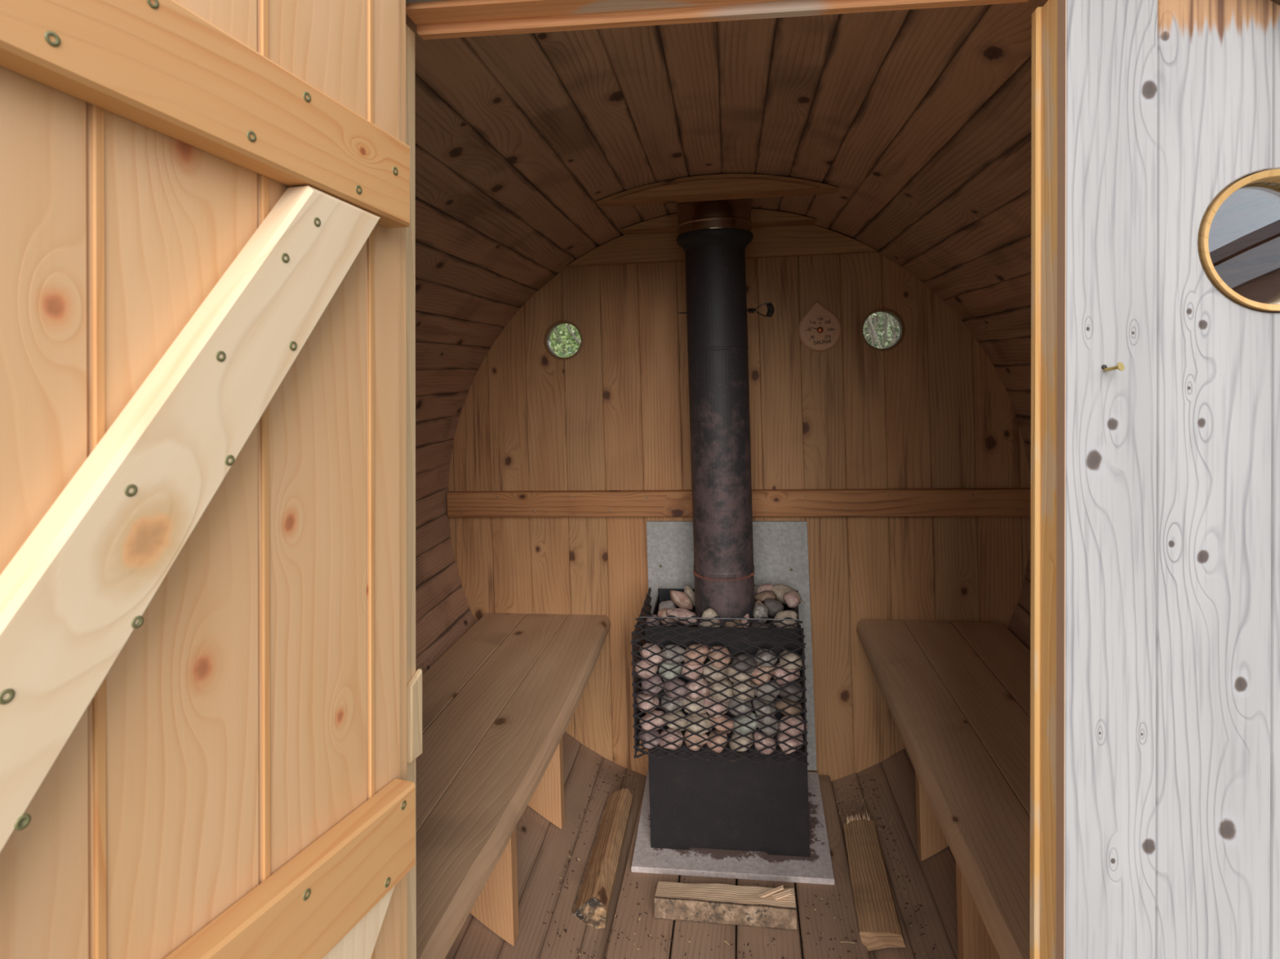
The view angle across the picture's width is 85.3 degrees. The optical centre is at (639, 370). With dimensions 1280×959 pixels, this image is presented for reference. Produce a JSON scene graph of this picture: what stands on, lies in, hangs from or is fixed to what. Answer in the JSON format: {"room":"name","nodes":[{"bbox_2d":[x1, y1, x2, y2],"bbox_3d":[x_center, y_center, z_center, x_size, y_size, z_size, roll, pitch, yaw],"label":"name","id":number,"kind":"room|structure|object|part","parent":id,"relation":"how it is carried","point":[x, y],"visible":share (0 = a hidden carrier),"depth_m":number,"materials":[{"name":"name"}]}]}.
{"room":"outdoor sauna entrance","nodes":[
{"label":"outdoor sauna entrance","id":0,"kind":"room"},
{"bbox_2d":[415,311,504,675],"bbox_3d":[-0.589,0.488,1.563,0.332,1.296,1.690,-2,0,7],"label":"wall","id":1,"kind":"structure","parent":0,"point":[450,352],"depth_m":2.07,"materials":[{"name":"brown wood"}]},
{"bbox_2d":[444,731,958,958],"bbox_3d":[0.215,1.208,1.464,1.299,0.304,1.690,-2,0,7],"label":"floor","id":2,"kind":"structure","parent":0,"point":[543,848],"depth_m":1.62,"materials":[{"name":"brown wood"}]},
{"bbox_2d":[416,613,610,958],"bbox_3d":[-0.382,1.000,1.579,0.441,0.427,1.332,-2,0,7],"label":"bench","id":3,"kind":"object","parent":2,"relation":"on","point":[499,705],"visible":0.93,"depth_m":1.46,"materials":[{"name":"brown wood"}]},
{"bbox_3d":[-0.387,1.017,1.483,0.244,0.380,0.038,-2,0,7],"label":"leg","id":4,"kind":"part","parent":3,"relation":"part of","materials":[{"name":"brown wood"}]},
{"bbox_3d":[-0.335,1.019,1.859,0.254,0.386,0.038,-2,0,7],"label":"leg","id":5,"kind":"part","parent":3,"relation":"part of","materials":[{"name":"brown wood"}]},
{"bbox_2d":[572,788,632,928],"bbox_3d":[-0.085,1.236,1.797,0.083,0.076,0.436,-2,0,8],"label":"log","id":6,"kind":"object","parent":2,"relation":"on","point":[591,907],"visible":1,"depth_m":1.71,"materials":[{"name":"brown wood"}]},
{"bbox_2d":[654,881,796,931],"bbox_3d":[0.194,1.210,1.588,0.315,0.067,0.088,-2,0,8],"label":"log","id":7,"kind":"object","parent":2,"relation":"on","point":[766,908],"visible":1,"depth_m":1.56,"materials":[{"name":"brown wood"}]},
{"bbox_2d":[646,520,817,770],"bbox_3d":[0.280,0.848,2.152,0.502,0.759,0.014,-2,0,7],"label":"shield","id":8,"kind":"object","parent":2,"relation":"on","point":[780,548],"visible":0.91,"depth_m":2.13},
{"bbox_2d":[631,765,834,884],"bbox_3d":[0.256,1.236,1.919,0.518,0.014,0.446,-2,0,7],"label":"hearth pad","id":9,"kind":"object","parent":2,"relation":"on","point":[817,868],"visible":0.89,"depth_m":1.74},
{"bbox_2d":[631,198,809,857],"bbox_3d":[0.217,0.381,1.899,0.447,1.697,0.428,-2,0,7],"label":"stove","id":10,"kind":"object","parent":9,"relation":"on","point":[751,800],"visible":0.82,"depth_m":1.79,"materials":[{"name":"black metal"}]},
{"bbox_2d":[638,729,661,749],"bbox_3d":[0.026,0.928,1.754,0.062,0.047,0.065,-2,0,7],"label":"stone","id":11,"kind":"object","parent":10,"relation":"in","point":[646,737],"visible":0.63,"depth_m":1.73,"materials":[{"name":"grey stone"}]},
{"bbox_2d":[639,710,665,731],"bbox_3d":[0.034,0.886,1.756,0.071,0.051,0.060,-2,0,-36],"label":"stone","id":12,"kind":"object","parent":11,"relation":"on","point":[657,722],"visible":0.7,"depth_m":1.73,"materials":[{"name":"pink stone"}]},
{"bbox_2d":[635,693,659,713],"bbox_3d":[0.021,0.841,1.754,0.058,0.045,0.056,-2,0,-15],"label":"stone","id":13,"kind":"object","parent":12,"relation":"on","point":[645,705],"visible":0.71,"depth_m":1.74,"materials":[{"name":"pink stone"}]},
{"bbox_2d":[640,675,664,696],"bbox_3d":[0.030,0.795,1.752,0.056,0.052,0.060,-2,0,-16],"label":"stone","id":14,"kind":"object","parent":13,"relation":"on","point":[656,680],"visible":0.72,"depth_m":1.74,"materials":[{"name":"stone"}]},
{"bbox_2d":[634,660,657,679],"bbox_3d":[0.016,0.756,1.759,0.060,0.047,0.063,-2,0,7],"label":"stone","id":15,"kind":"object","parent":14,"relation":"on","point":[644,674],"visible":0.66,"depth_m":1.74,"materials":[{"name":"pink stone"}]},
{"bbox_2d":[639,643,662,665],"bbox_3d":[0.029,0.716,1.753,0.063,0.049,0.057,-2,0,7],"label":"stone","id":16,"kind":"object","parent":15,"relation":"on","point":[644,653],"visible":0.7,"depth_m":1.73,"materials":[{"name":"pink stone"}]},
{"bbox_2d":[645,614,659,626],"bbox_3d":[0.034,0.672,1.851,0.037,0.043,0.046,-2,0,-2],"label":"stone","id":17,"kind":"object","parent":10,"relation":"in","point":[647,620],"visible":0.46,"depth_m":1.83,"materials":[{"name":"stone"}]},
{"bbox_2d":[657,608,676,626],"bbox_3d":[0.075,0.682,1.911,0.054,0.049,0.039,-2,0,7],"label":"stone","id":18,"kind":"object","parent":10,"relation":"on","point":[661,613],"visible":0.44,"depth_m":1.90,"materials":[{"name":"beige stone"}]},
{"bbox_2d":[658,600,675,610],"bbox_3d":[0.077,0.682,1.961,0.051,0.059,0.053,-2,0,7],"label":"stone","id":19,"kind":"object","parent":10,"relation":"on","point":[669,604],"visible":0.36,"depth_m":1.95,"materials":[{"name":"grey stone"}]},
{"bbox_2d":[659,728,683,750],"bbox_3d":[0.078,0.925,1.744,0.062,0.043,0.068,-2,0,7],"label":"stone","id":20,"kind":"object","parent":10,"relation":"in","point":[670,738],"visible":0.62,"depth_m":1.73,"materials":[{"name":"pink stone"}]},
{"bbox_2d":[662,710,686,731],"bbox_3d":[0.086,0.881,1.747,0.067,0.042,0.065,-2,0,-20],"label":"stone","id":21,"kind":"object","parent":20,"relation":"on","point":[682,722],"visible":0.62,"depth_m":1.73,"materials":[{"name":"beige stone"}]},
{"bbox_2d":[661,693,682,715],"bbox_3d":[0.082,0.840,1.748,0.057,0.046,0.062,-2,0,28],"label":"stone","id":22,"kind":"object","parent":21,"relation":"on","point":[669,706],"visible":0.5,"depth_m":1.73,"materials":[{"name":"grey stone"}]},
{"bbox_2d":[663,678,688,700],"bbox_3d":[0.090,0.798,1.745,0.060,0.050,0.062,-2,0,-18],"label":"stone","id":23,"kind":"object","parent":22,"relation":"on","point":[668,686],"visible":0.63,"depth_m":1.73,"materials":[{"name":"stone"}]},
{"bbox_2d":[657,662,682,681],"bbox_3d":[0.074,0.755,1.751,0.057,0.047,0.060,-2,0,35],"label":"stone","id":24,"kind":"object","parent":23,"relation":"on","point":[668,675],"visible":0.56,"depth_m":1.73,"materials":[{"name":"grey stone"}]},
{"bbox_2d":[661,644,685,664],"bbox_3d":[0.086,0.715,1.744,0.067,0.049,0.060,-2,0,7],"label":"stone","id":25,"kind":"object","parent":24,"relation":"on","point":[667,654],"visible":0.72,"depth_m":1.73,"materials":[{"name":"grey stone"}]},
{"bbox_2d":[669,590,693,610],"bbox_3d":[0.119,0.662,1.998,0.067,0.060,0.048,-2,0,7],"label":"stone","id":26,"kind":"object","parent":10,"relation":"in","point":[682,600],"visible":0.93,"depth_m":1.98,"materials":[{"name":"stone"}]},
{"bbox_2d":[666,608,697,626],"bbox_3d":[0.113,0.665,1.871,0.085,0.042,0.052,-2,0,7],"label":"stone","id":27,"kind":"object","parent":10,"relation":"in","point":[677,612],"visible":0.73,"depth_m":1.85,"materials":[{"name":"pink stone"}]},
{"bbox_2d":[684,584,695,608],"bbox_3d":[0.152,0.667,2.043,0.043,0.067,0.041,-2,0,-41],"label":"stone","id":28,"kind":"object","parent":10,"relation":"on","point":[688,590],"visible":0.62,"depth_m":2.03,"materials":[{"name":"beige stone"}]},
{"bbox_2d":[683,730,708,751],"bbox_3d":[0.136,0.924,1.741,0.057,0.047,0.062,-2,0,-34],"label":"stone","id":29,"kind":"object","parent":10,"relation":"in","point":[694,739],"visible":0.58,"depth_m":1.72,"materials":[{"name":"stone"}]},
{"bbox_2d":[686,712,711,735],"bbox_3d":[0.148,0.882,1.740,0.072,0.053,0.069,-2,0,7],"label":"stone","id":30,"kind":"object","parent":29,"relation":"on","point":[705,723],"visible":0.59,"depth_m":1.72,"materials":[{"name":"beige stone"}]},
{"bbox_2d":[681,695,706,717],"bbox_3d":[0.138,0.839,1.740,0.067,0.052,0.062,-2,0,7],"label":"stone","id":31,"kind":"object","parent":30,"relation":"on","point":[693,707],"visible":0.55,"depth_m":1.72,"materials":[{"name":"beige stone"}]},
{"bbox_2d":[686,676,709,700],"bbox_3d":[0.142,0.794,1.740,0.064,0.056,0.060,-2,0,7],"label":"stone","id":32,"kind":"object","parent":31,"relation":"on","point":[693,686],"visible":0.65,"depth_m":1.72,"materials":[{"name":"pink stone"}]},
{"bbox_2d":[680,662,703,679],"bbox_3d":[0.134,0.749,1.740,0.062,0.050,0.065,-2,0,7],"label":"stone","id":33,"kind":"object","parent":32,"relation":"on","point":[692,675],"visible":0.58,"depth_m":1.72,"materials":[{"name":"pink stone"}]},
{"bbox_2d":[684,644,709,666],"bbox_3d":[0.140,0.713,1.738,0.068,0.050,0.064,-2,0,7],"label":"stone","id":34,"kind":"object","parent":33,"relation":"on","point":[692,655],"visible":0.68,"depth_m":1.72,"materials":[{"name":"brown stone"}]},
{"bbox_2d":[698,608,720,626],"bbox_3d":[0.183,0.668,1.820,0.058,0.086,0.050,-2,0,7],"label":"stone","id":35,"kind":"object","parent":10,"relation":"on","point":[708,613],"visible":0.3,"depth_m":1.80,"materials":[{"name":"beige stone"}]},
{"bbox_2d":[706,728,727,753],"bbox_3d":[0.192,0.927,1.733,0.051,0.052,0.069,-2,0,7],"label":"stone","id":36,"kind":"object","parent":10,"relation":"in","point":[718,740],"visible":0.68,"depth_m":1.71,"materials":[{"name":"brown stone"}]},
{"bbox_2d":[708,714,734,733],"bbox_3d":[0.203,0.879,1.732,0.066,0.050,0.063,-2,0,7],"label":"stone","id":37,"kind":"object","parent":36,"relation":"on","point":[730,724],"visible":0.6,"depth_m":1.71,"materials":[{"name":"stone"}]},
{"bbox_2d":[702,694,728,718],"bbox_3d":[0.189,0.835,1.732,0.071,0.057,0.064,-2,0,7],"label":"stone","id":38,"kind":"object","parent":37,"relation":"on","point":[717,708],"visible":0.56,"depth_m":1.71,"materials":[{"name":"pink stone"}]},
{"bbox_2d":[708,680,733,703],"bbox_3d":[0.203,0.797,1.732,0.066,0.053,0.068,-2,0,7],"label":"stone","id":39,"kind":"object","parent":38,"relation":"on","point":[717,687],"visible":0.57,"depth_m":1.71,"materials":[{"name":"beige stone"}]},
{"bbox_2d":[702,660,728,684],"bbox_3d":[0.189,0.750,1.734,0.066,0.053,0.062,-2,0,7],"label":"stone","id":40,"kind":"object","parent":39,"relation":"on","point":[705,671],"visible":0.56,"depth_m":1.71,"materials":[{"name":"beige stone"}]},
{"bbox_2d":[708,645,731,668],"bbox_3d":[0.198,0.717,1.732,0.059,0.051,0.066,-2,0,7],"label":"stone","id":41,"kind":"object","parent":40,"relation":"on","point":[716,655],"visible":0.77,"depth_m":1.71,"materials":[{"name":"stone"}]},
{"bbox_2d":[631,587,808,765],"bbox_3d":[0.216,0.790,1.892,0.424,0.327,0.412,-2,0,7],"label":"basket","id":42,"kind":"object","parent":10,"relation":"on","point":[748,640],"depth_m":1.71,"materials":[{"name":"black metal"}]},
{"bbox_3d":[0.272,0.947,2.108,0.422,0.563,0.004,-2,0,7],"label":"plate","id":43,"kind":"part","parent":10,"relation":"part of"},
{"bbox_2d":[724,619,744,627],"bbox_3d":[0.246,0.677,1.811,0.046,0.054,0.043,-2,0,-32],"label":"stone","id":44,"kind":"object","parent":10,"relation":"on","point":[727,624],"visible":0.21,"depth_m":1.80,"materials":[{"name":"stone"}]},
{"bbox_2d":[728,733,754,751],"bbox_3d":[0.256,0.918,1.729,0.061,0.044,0.061,-2,0,-42],"label":"stone","id":45,"kind":"object","parent":10,"relation":"in","point":[743,740],"visible":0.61,"depth_m":1.71,"materials":[{"name":"grey stone"}]},
{"bbox_2d":[733,712,757,736],"bbox_3d":[0.260,0.877,1.725,0.062,0.052,0.066,-2,0,7],"label":"stone","id":46,"kind":"object","parent":45,"relation":"on","point":[743,730],"visible":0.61,"depth_m":1.70,"materials":[{"name":"grey stone"}]},
{"bbox_2d":[728,694,751,718],"bbox_3d":[0.248,0.835,1.728,0.062,0.054,0.069,-2,0,7],"label":"stone","id":47,"kind":"object","parent":46,"relation":"on","point":[742,708],"visible":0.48,"depth_m":1.70,"materials":[{"name":"grey stone"}]},
{"bbox_2d":[733,680,755,701],"bbox_3d":[0.261,0.792,1.728,0.060,0.055,0.064,-2,0,7],"label":"stone","id":48,"kind":"object","parent":47,"relation":"on","point":[741,687],"visible":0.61,"depth_m":1.70,"materials":[{"name":"beige stone"}]},
{"bbox_2d":[726,663,751,684],"bbox_3d":[0.247,0.750,1.726,0.068,0.049,0.067,-2,0,7],"label":"stone","id":49,"kind":"object","parent":48,"relation":"on","point":[730,672],"visible":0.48,"depth_m":1.70,"materials":[{"name":"beige stone"}]},
{"bbox_2d":[731,653,756,674],"bbox_3d":[0.258,0.732,1.725,0.064,0.056,0.059,-2,0,-21],"label":"stone","id":50,"kind":"object","parent":48,"relation":"on","point":[740,666],"visible":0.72,"depth_m":1.71,"materials":[{"name":"grey stone"}]},
{"bbox_2d":[740,613,750,627],"bbox_3d":[0.275,0.664,1.822,0.028,0.051,0.032,-2,0,43],"label":"stone","id":51,"kind":"object","parent":10,"relation":"on","point":[747,616],"visible":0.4,"depth_m":1.81,"materials":[{"name":"pink stone"}]},
{"bbox_2d":[754,584,759,602],"bbox_3d":[0.346,0.666,2.059,0.042,0.061,0.037,-2,0,30],"label":"stone","id":52,"kind":"object","parent":10,"relation":"on","point":[755,586],"visible":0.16,"depth_m":2.04,"materials":[{"name":"grey stone"}]},
{"bbox_2d":[750,622,769,628],"bbox_3d":[0.310,0.680,1.798,0.053,0.049,0.044,-2,0,7],"label":"stone","id":53,"kind":"object","parent":10,"relation":"on","point":[755,624],"visible":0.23,"depth_m":1.79,"materials":[{"name":"grey stone"}]},
{"bbox_2d":[752,602,768,622],"bbox_3d":[0.322,0.651,1.856,0.042,0.054,0.051,-2,0,7],"label":"stone","id":54,"kind":"object","parent":10,"relation":"in","point":[760,611],"visible":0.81,"depth_m":1.84,"materials":[{"name":"grey stone"}]},
{"bbox_2d":[753,730,776,755],"bbox_3d":[0.309,0.921,1.720,0.054,0.054,0.068,-2,0,7],"label":"stone","id":55,"kind":"object","parent":10,"relation":"in","point":[768,741],"visible":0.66,"depth_m":1.70,"materials":[{"name":"pink stone"}]},
{"bbox_2d":[755,714,779,737],"bbox_3d":[0.314,0.874,1.716,0.060,0.053,0.062,-2,0,7],"label":"stone","id":56,"kind":"object","parent":55,"relation":"on","point":[767,720],"visible":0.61,"depth_m":1.70,"materials":[{"name":"grey stone"}]},
{"bbox_2d":[752,697,776,716],"bbox_3d":[0.308,0.835,1.719,0.059,0.044,0.069,-2,0,7],"label":"stone","id":57,"kind":"object","parent":56,"relation":"on","point":[766,709],"visible":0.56,"depth_m":1.70,"materials":[{"name":"grey stone"}]},
{"bbox_2d":[754,680,779,702],"bbox_3d":[0.316,0.788,1.719,0.070,0.052,0.064,-2,0,7],"label":"stone","id":58,"kind":"object","parent":57,"relation":"on","point":[766,688],"visible":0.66,"depth_m":1.69,"materials":[{"name":"grey stone"}]},
{"bbox_2d":[751,662,773,685],"bbox_3d":[0.297,0.749,1.721,0.063,0.056,0.060,-2,0,-28],"label":"stone","id":59,"kind":"object","parent":58,"relation":"on","point":[766,677],"visible":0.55,"depth_m":1.70,"materials":[{"name":"stone"}]},
{"bbox_2d":[753,648,777,667],"bbox_3d":[0.310,0.712,1.719,0.058,0.042,0.061,-2,0,7],"label":"stone","id":60,"kind":"object","parent":59,"relation":"on","point":[765,656],"visible":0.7,"depth_m":1.70,"materials":[{"name":"grey stone"}]},
{"bbox_2d":[754,590,775,602],"bbox_3d":[0.351,0.638,1.958,0.062,0.033,0.054,-2,0,7],"label":"stone","id":61,"kind":"object","parent":10,"relation":"on","point":[762,596],"visible":0.73,"depth_m":1.94,"materials":[{"name":"stone"}]},
{"bbox_2d":[755,583,773,594],"bbox_3d":[0.368,0.643,2.025,0.054,0.042,0.048,-2,0,-29],"label":"stone","id":62,"kind":"object","parent":10,"relation":"on","point":[769,587],"visible":0.48,"depth_m":2.01,"materials":[{"name":"pink stone"}]},
{"bbox_2d":[763,598,783,617],"bbox_3d":[0.366,0.650,1.902,0.056,0.047,0.057,-2,0,7],"label":"stone","id":63,"kind":"object","parent":10,"relation":"in","point":[774,606],"visible":0.77,"depth_m":1.89,"materials":[{"name":"grey stone"}]},
{"bbox_2d":[772,610,798,628],"bbox_3d":[0.382,0.663,1.831,0.069,0.062,0.056,-2,0,31],"label":"stone","id":64,"kind":"object","parent":10,"relation":"on","point":[781,615],"visible":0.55,"depth_m":1.81,"materials":[{"name":"beige stone"}]},
{"bbox_2d":[772,583,801,604],"bbox_3d":[0.422,0.649,2.008,0.084,0.058,0.063,-2,0,-13],"label":"stone","id":65,"kind":"object","parent":10,"relation":"on","point":[779,589],"visible":0.59,"depth_m":1.99,"materials":[{"name":"beige stone"}]},
{"bbox_2d":[776,733,803,754],"bbox_3d":[0.370,0.917,1.710,0.067,0.049,0.064,-2,0,7],"label":"stone","id":66,"kind":"object","parent":10,"relation":"in","point":[780,736],"visible":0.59,"depth_m":1.69,"materials":[{"name":"pink stone"}]},
{"bbox_2d":[778,715,808,736],"bbox_3d":[0.375,0.874,1.712,0.067,0.049,0.058,-2,0,-11],"label":"stone","id":67,"kind":"object","parent":66,"relation":"on","point":[793,721],"visible":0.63,"depth_m":1.69,"materials":[{"name":"pink stone"}]},
{"bbox_2d":[774,698,802,716],"bbox_3d":[0.364,0.831,1.713,0.063,0.046,0.060,-2,0,-31],"label":"stone","id":68,"kind":"object","parent":67,"relation":"on","point":[779,704],"visible":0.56,"depth_m":1.69,"materials":[{"name":"brown stone"}]},
{"bbox_2d":[777,680,803,702],"bbox_3d":[0.371,0.787,1.710,0.068,0.047,0.061,-2,0,7],"label":"stone","id":69,"kind":"object","parent":68,"relation":"on","point":[791,689],"visible":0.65,"depth_m":1.69,"materials":[{"name":"grey stone"}]},
{"bbox_2d":[772,662,799,684],"bbox_3d":[0.358,0.744,1.710,0.070,0.055,0.063,-2,0,7],"label":"stone","id":70,"kind":"object","parent":69,"relation":"on","point":[778,673],"visible":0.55,"depth_m":1.69,"materials":[{"name":"pink stone"}]},
{"bbox_2d":[779,650,802,670],"bbox_3d":[0.373,0.711,1.709,0.061,0.044,0.065,-2,0,7],"label":"stone","id":71,"kind":"object","parent":70,"relation":"on","point":[792,657],"visible":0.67,"depth_m":1.69,"materials":[{"name":"beige stone"}]},
{"bbox_2d":[782,591,799,608],"bbox_3d":[0.416,0.632,1.914,0.047,0.043,0.046,-2,0,23],"label":"stone","id":72,"kind":"object","parent":10,"relation":"in","point":[791,599],"visible":1,"depth_m":1.90,"materials":[{"name":"pink stone"}]},
{"bbox_2d":[542,764,935,958],"bbox_3d":[0.239,1.240,1.764,0.846,0.062,0.752,-2,0,7],"label":"debris","id":73,"kind":"object","parent":2,"relation":"on","point":[615,916],"visible":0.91,"depth_m":1.59,"materials":[{"name":"wood"}]},
{"bbox_2d":[843,812,905,951],"bbox_3d":[0.552,1.217,1.675,0.093,0.059,0.403,-2,0,10],"label":"log","id":74,"kind":"object","parent":2,"relation":"on","point":[878,922],"visible":1,"depth_m":1.61,"materials":[{"name":"brown wood"}]},
{"bbox_2d":[856,619,1030,958],"bbox_3d":[0.770,0.967,1.413,0.437,0.434,1.332,-2,0,7],"label":"bench","id":75,"kind":"object","parent":2,"relation":"on","point":[957,695],"visible":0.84,"depth_m":1.41,"materials":[{"name":"brown wood"}]},
{"bbox_3d":[0.798,0.984,1.672,0.251,0.388,0.038,-2,0,7],"label":"leg","id":76,"kind":"part","parent":75,"relation":"part of","materials":[{"name":"brown wood"}]},
{"bbox_3d":[0.751,0.988,1.339,0.260,0.394,0.038,-2,0,7],"label":"leg","id":77,"kind":"part","parent":75,"relation":"part of","materials":[{"name":"brown wood"}]},
{"bbox_2d":[448,252,1031,782],"bbox_3d":[0.267,0.418,2.178,1.797,1.808,0.036,-2,0,7],"label":"wall","id":78,"kind":"structure","parent":0,"point":[932,410],"depth_m":2.14,"materials":[{"name":"brown wood"}]},
{"bbox_2d":[543,320,582,359],"bbox_3d":[-0.242,-0.096,2.240,0.128,0.128,0.045,-2,0,7],"label":"window","id":79,"kind":"structure","parent":78,"relation":"in","point":[548,333],"depth_m":2.22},
{"bbox_2d":[620,208,817,234],"bbox_3d":[0.231,-0.454,2.085,0.579,0.048,0.078,-2,0,7],"label":"trim","id":80,"kind":"structure","parent":78,"relation":"attached to","point":[760,218],"depth_m":2.06,"materials":[{"name":"brown wood"}]},
{"bbox_2d":[566,224,878,266],"bbox_3d":[0.239,-0.411,2.143,0.950,0.136,0.033,-2,0,7],"label":"trim","id":81,"kind":"structure","parent":78,"relation":"attached to","point":[811,239],"depth_m":2.11,"materials":[{"name":"brown wood"}]},
{"bbox_2d":[446,488,1031,517],"bbox_3d":[0.262,0.410,2.143,1.784,0.079,0.033,-2,0,7],"label":"backrest rail","id":82,"kind":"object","parent":78,"relation":"attached to","point":[926,502],"depth_m":2.11,"materials":[{"name":"brown wood"}]},
{"bbox_2d":[798,300,841,351],"bbox_3d":[0.547,-0.135,2.112,0.129,0.155,0.020,-2,0,7],"label":"thermometer","id":83,"kind":"object","parent":78,"relation":"attached to","point":[820,329],"visible":1,"depth_m":2.11,"materials":[{"name":"brown wood"}]},
{"bbox_3d":[0.547,-0.122,2.106,0.019,0.019,0.008,-2,0,7],"label":"knob","id":84,"kind":"part","parent":83,"relation":"part of","materials":[{"name":"orange metal"}]},
{"bbox_2d":[860,308,905,351],"bbox_3d":[0.736,-0.122,2.117,0.130,0.130,0.045,-2,0,7],"label":"window","id":85,"kind":"structure","parent":78,"relation":"in","point":[898,318],"depth_m":2.10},
{"bbox_2d":[405,0,1279,958],"bbox_3d":[0.066,0.392,0.682,1.788,1.731,0.016,0,0,7],"label":"wall","id":86,"kind":"structure","parent":0,"point":[1172,754],"depth_m":0.62,"materials":[{"name":"white wood"}]},
{"bbox_2d":[0,0,415,958],"bbox_3d":[-0.325,0.352,0.410,0.056,1.528,0.628,0,0,17],"label":"door","id":87,"kind":"structure","parent":86,"relation":"in","point":[205,204],"depth_m":0.47,"materials":[{"name":"brown wood"}]},
{"bbox_3d":[-0.317,-0.197,0.390,0.027,0.121,0.581,0,0,17],"label":"rail","id":88,"kind":"part","parent":87,"relation":"part of","materials":[{"name":"brown wood"}]},
{"bbox_3d":[-0.316,0.419,0.396,0.027,0.124,0.588,0,0,17],"label":"rail","id":89,"kind":"part","parent":87,"relation":"part of","materials":[{"name":"brown wood"}]},
{"bbox_2d":[405,24,422,958],"bbox_3d":[-0.264,0.376,0.751,0.043,1.496,0.038,0,0,7],"label":"trim","id":90,"kind":"structure","parent":86,"relation":"attached to","point":[414,679],"depth_m":0.75,"materials":[{"name":"brown wood"}]},
{"bbox_2d":[405,0,1028,39],"bbox_3d":[0.072,-0.389,0.712,0.646,0.040,0.051,0,0,7],"label":"door frame","id":91,"kind":"structure","parent":86,"relation":"attached to","point":[446,19],"depth_m":0.73,"materials":[{"name":"orange wood"}]},
{"bbox_2d":[1030,0,1066,958],"bbox_3d":[0.408,0.383,0.664,0.040,1.482,0.065,0,0,7],"label":"trim","id":92,"kind":"structure","parent":86,"relation":"attached to","point":[1048,127],"depth_m":0.67,"materials":[{"name":"orange wood"}]},
{"bbox_2d":[1101,362,1124,371],"bbox_3d":[0.422,-0.003,0.620,0.008,0.008,0.022,-2,0,-8],"label":"screw","id":93,"kind":"object","parent":86,"relation":"attached to","point":[1120,366],"visible":1,"depth_m":0.61,"materials":[{"name":"gold metal"}]},
{"bbox_2d":[1197,168,1279,312],"bbox_3d":[0.562,-0.114,0.632,0.125,0.125,0.055,0,0,7],"label":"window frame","id":94,"kind":"structure","parent":86,"relation":"in","point":[1266,184],"depth_m":0.61,"materials":[{"name":"gold wood"}]},
{"bbox_3d":[0.561,-0.114,0.627,0.111,0.111,0.004,-2,0,7],"label":"pane","id":95,"kind":"part","parent":94,"relation":"part of","materials":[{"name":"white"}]},
{"bbox_2d":[405,0,1279,326],"bbox_3d":[0.168,-0.324,1.464,1.471,0.392,1.690,-2,0,7],"label":"ceiling","id":96,"kind":"structure","parent":0,"point":[920,120],"depth_m":1.23,"materials":[{"name":"brown wood"}]},
{"bbox_2d":[595,173,839,207],"bbox_3d":[0.183,-0.451,1.710,0.590,0.050,0.063,-2,0,7],"label":"trim","id":97,"kind":"structure","parent":96,"relation":"attached to","point":[719,186],"depth_m":1.69,"materials":[{"name":"brown wood"}]},
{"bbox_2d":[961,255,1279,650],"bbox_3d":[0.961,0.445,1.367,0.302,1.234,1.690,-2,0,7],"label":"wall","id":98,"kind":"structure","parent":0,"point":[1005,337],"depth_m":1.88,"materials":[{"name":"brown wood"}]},
{"label":"ground","id":99,"kind":"structure","parent":0,"visible":0},
{"bbox_2d":[549,323,581,357],"bbox_3d":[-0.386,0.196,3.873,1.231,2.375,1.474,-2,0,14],"label":"leafy shrub","id":100,"kind":"object","parent":99,"relation":"on","point":[557,334],"visible":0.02,"depth_m":3.62,"materials":[{"name":"green plant"}]},
{"bbox_2d":[862,311,898,348],"bbox_3d":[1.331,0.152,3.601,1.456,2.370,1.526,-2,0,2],"label":"shrub","id":101,"kind":"object","parent":99,"relation":"on","point":[873,326],"visible":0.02,"depth_m":3.34,"materials":[{"name":"green plant"}]}
]}

